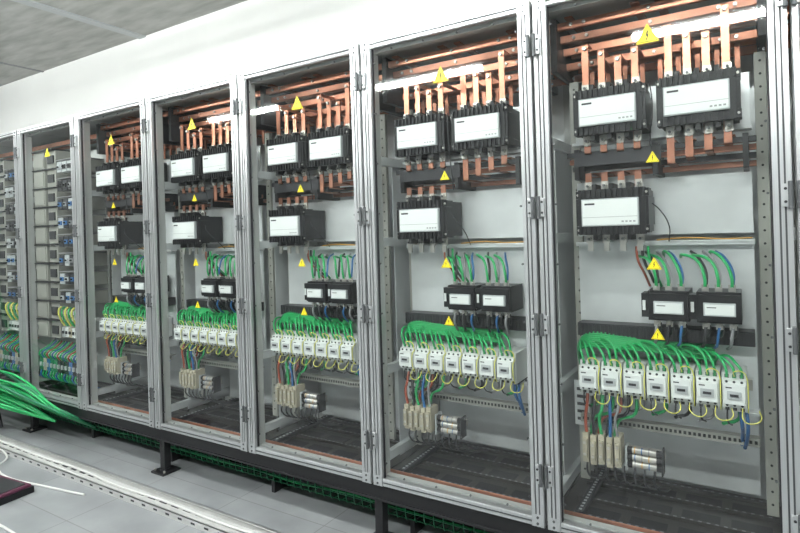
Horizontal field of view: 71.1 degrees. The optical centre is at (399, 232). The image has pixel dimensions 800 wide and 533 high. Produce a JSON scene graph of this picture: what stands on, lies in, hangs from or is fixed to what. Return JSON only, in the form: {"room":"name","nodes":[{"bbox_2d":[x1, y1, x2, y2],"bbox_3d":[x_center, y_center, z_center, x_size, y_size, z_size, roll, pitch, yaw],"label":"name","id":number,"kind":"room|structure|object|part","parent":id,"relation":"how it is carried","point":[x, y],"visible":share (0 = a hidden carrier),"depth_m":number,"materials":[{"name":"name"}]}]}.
{"room":"electrical room","nodes":[
{"label":"electrical room","id":0,"kind":"room"},
{"bbox_2d":[0,0,246,85],"bbox_3d":[-2.041,-1.780,1.539,10.200,0.100,5.500,-2,0,32],"label":"ceiling","id":1,"kind":"structure","parent":0,"point":[30,37],"depth_m":4.63,"materials":[{"name":"paint"}]},
{"bbox_2d":[0,0,145,71],"bbox_3d":[-4.426,-1.652,3.029,1.770,0.012,5.500,-2,0,32],"label":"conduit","id":2,"kind":"object","parent":1,"relation":"attached to","point":[31,3],"depth_m":4.48,"materials":[{"name":"grey metal"}]},
{"bbox_2d":[0,403,476,532],"bbox_3d":[-1.941,1.529,1.539,10.200,0.100,5.500,-2,0,32],"label":"floor","id":3,"kind":"structure","parent":0,"point":[241,495],"depth_m":3.08,"materials":[{"name":"tile"}]},
{"bbox_2d":[0,524,15,532],"bbox_3d":[-2.020,1.475,2.738,1.803,0.012,0.165,-2,0,32],"label":"cable","id":4,"kind":"object","parent":3,"relation":"on","point":[1,525],"visible":1,"depth_m":2.78,"materials":[{"name":"white plastic"}]},
{"bbox_2d":[0,475,33,505],"bbox_3d":[-2.293,1.462,3.169,0.320,0.054,0.245,-2,0,26],"label":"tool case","id":5,"kind":"object","parent":3,"relation":"on","point":[11,489],"visible":1,"depth_m":3.15,"materials":[{"name":"black plastic"}]},
{"bbox_2d":[0,449,84,495],"bbox_3d":[-2.624,1.461,3.557,1.892,0.077,0.374,-2,0,32],"label":"cable","id":6,"kind":"object","parent":3,"relation":"on","point":[3,451],"visible":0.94,"depth_m":3.27,"materials":[{"name":"white plastic"}]},
{"bbox_2d":[0,370,94,427],"bbox_3d":[-3.208,0.560,4.280,2.129,1.890,0.414,-2,0,21],"label":"cable bundle","id":7,"kind":"object","parent":3,"relation":"on","point":[14,393],"visible":1,"depth_m":3.99,"materials":[{"name":"green plastic"}]},
{"bbox_2d":[0,434,279,532],"bbox_3d":[-0.760,1.426,2.672,6.410,0.035,0.127,-2,0,32],"label":"cable tray","id":8,"kind":"object","parent":3,"relation":"on","point":[159,507],"visible":1,"depth_m":3.12,"materials":[{"name":"metal"}]},
{"bbox_2d":[0,440,253,532],"bbox_3d":[-0.944,1.437,2.783,5.880,0.012,0.084,-2,0,32],"label":"cable","id":9,"kind":"object","parent":8,"relation":"on","point":[6,443],"visible":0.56,"depth_m":3.16,"materials":[{"name":"white plastic"}]},
{"bbox_2d":[0,399,493,532],"bbox_3d":[-0.998,1.369,3.400,7.000,0.163,0.229,-2,0,32],"label":"basket tray","id":10,"kind":"object","parent":3,"relation":"on","point":[279,481],"visible":0.18,"depth_m":3.11,"materials":[{"name":"green metal"}]},
{"bbox_2d":[2,391,562,532],"bbox_3d":[-0.953,1.312,3.455,7.300,0.275,0.664,-2,0,32],"label":"frame","id":11,"kind":"object","parent":3,"relation":"on","point":[382,496],"visible":0.27,"depth_m":2.76,"materials":[{"name":"black paint"}]},
{"bbox_2d":[0,146,42,373],"bbox_3d":[-3.725,0.246,5.129,0.796,2.022,0.655,-2,0,32],"label":"tall cabinet","id":12,"kind":"object","parent":11,"relation":"on","point":[3,149],"visible":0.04,"depth_m":5.03,"materials":[{"name":"metal"}]},
{"bbox_2d":[0,130,90,390],"bbox_3d":[-3.047,0.226,4.706,0.796,2.022,0.655,-2,0,32],"label":"tall cabinet","id":13,"kind":"object","parent":11,"relation":"on","point":[11,317],"visible":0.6,"depth_m":4.53,"materials":[{"name":"metal"}]},
{"bbox_3d":[-3.201,0.231,4.458,0.788,2.000,0.039,-2,0,32],"label":"door frame","id":14,"kind":"part","parent":13,"relation":"part of","materials":[{"name":"metal"}]},
{"bbox_2d":[15,116,147,408],"bbox_3d":[-2.368,0.205,4.282,0.796,2.022,0.655,-2,0,32],"label":"tall cabinet","id":15,"kind":"object","parent":11,"relation":"on","point":[55,196],"visible":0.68,"depth_m":4.16,"materials":[{"name":"metal"}]},
{"bbox_3d":[-2.523,0.211,4.035,0.788,2.000,0.039,-2,0,32],"label":"door frame","id":16,"kind":"part","parent":15,"relation":"part of","materials":[{"name":"metal"}]},
{"bbox_2d":[72,98,229,427],"bbox_3d":[-1.690,0.185,3.859,0.798,2.022,0.655,-2,0,32],"label":"tall cabinet","id":17,"kind":"object","parent":11,"relation":"on","point":[123,232],"visible":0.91,"depth_m":3.78,"materials":[{"name":"metal"}]},
{"bbox_3d":[-1.844,0.190,3.611,0.788,2.000,0.039,-2,0,32],"label":"door frame","id":18,"kind":"part","parent":17,"relation":"part of","materials":[{"name":"metal"}]},
{"bbox_2d":[143,75,318,451],"bbox_3d":[-1.011,0.164,3.436,0.798,2.022,0.655,-2,0,32],"label":"tall cabinet","id":19,"kind":"object","parent":11,"relation":"on","point":[207,231],"visible":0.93,"depth_m":3.35,"materials":[{"name":"metal"}]},
{"bbox_3d":[-1.166,0.170,3.188,0.788,2.000,0.039,-2,0,32],"label":"door frame","id":20,"kind":"part","parent":19,"relation":"part of","materials":[{"name":"metal"}]},
{"bbox_2d":[236,44,433,483],"bbox_3d":[-0.333,0.144,3.012,0.798,2.022,0.655,-2,0,32],"label":"tall cabinet","id":21,"kind":"object","parent":11,"relation":"on","point":[317,232],"visible":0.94,"depth_m":2.92,"materials":[{"name":"metal"}]},
{"bbox_3d":[-0.487,0.150,2.764,0.788,2.000,0.039,-2,0,32],"label":"door frame","id":22,"kind":"part","parent":21,"relation":"part of","materials":[{"name":"metal"}]},
{"bbox_2d":[359,1,580,527],"bbox_3d":[0.346,0.124,2.589,0.798,2.022,0.655,-2,0,32],"label":"tall cabinet","id":23,"kind":"object","parent":11,"relation":"on","point":[468,364],"visible":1,"depth_m":2.49,"materials":[{"name":"metal"}]},
{"bbox_2d":[531,0,799,532],"bbox_3d":[1.024,0.103,2.166,0.798,2.022,0.655,-2,0,32],"label":"tall cabinet","id":24,"kind":"object","parent":11,"relation":"on","point":[673,232],"visible":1,"depth_m":2.08,"materials":[{"name":"metal"}]},
{"bbox_2d":[787,0,799,424],"bbox_3d":[1.703,0.083,1.742,0.798,2.022,0.655,-2,0,32],"label":"tall cabinet","id":25,"kind":"object","parent":11,"relation":"on","point":[793,8],"visible":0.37,"depth_m":1.72,"materials":[{"name":"metal"}]},
{"bbox_3d":[1.548,0.089,1.494,0.788,2.000,0.039,-2,0,32],"label":"door frame","id":26,"kind":"part","parent":25,"relation":"part of","materials":[{"name":"metal"}]},
{"bbox_2d":[0,0,531,133],"bbox_3d":[-0.510,-0.170,3.915,10.200,3.210,0.100,-2,0,32],"label":"wall","id":27,"kind":"structure","parent":0,"point":[249,35],"depth_m":4.41,"materials":[{"name":"white paint"}]}
]}

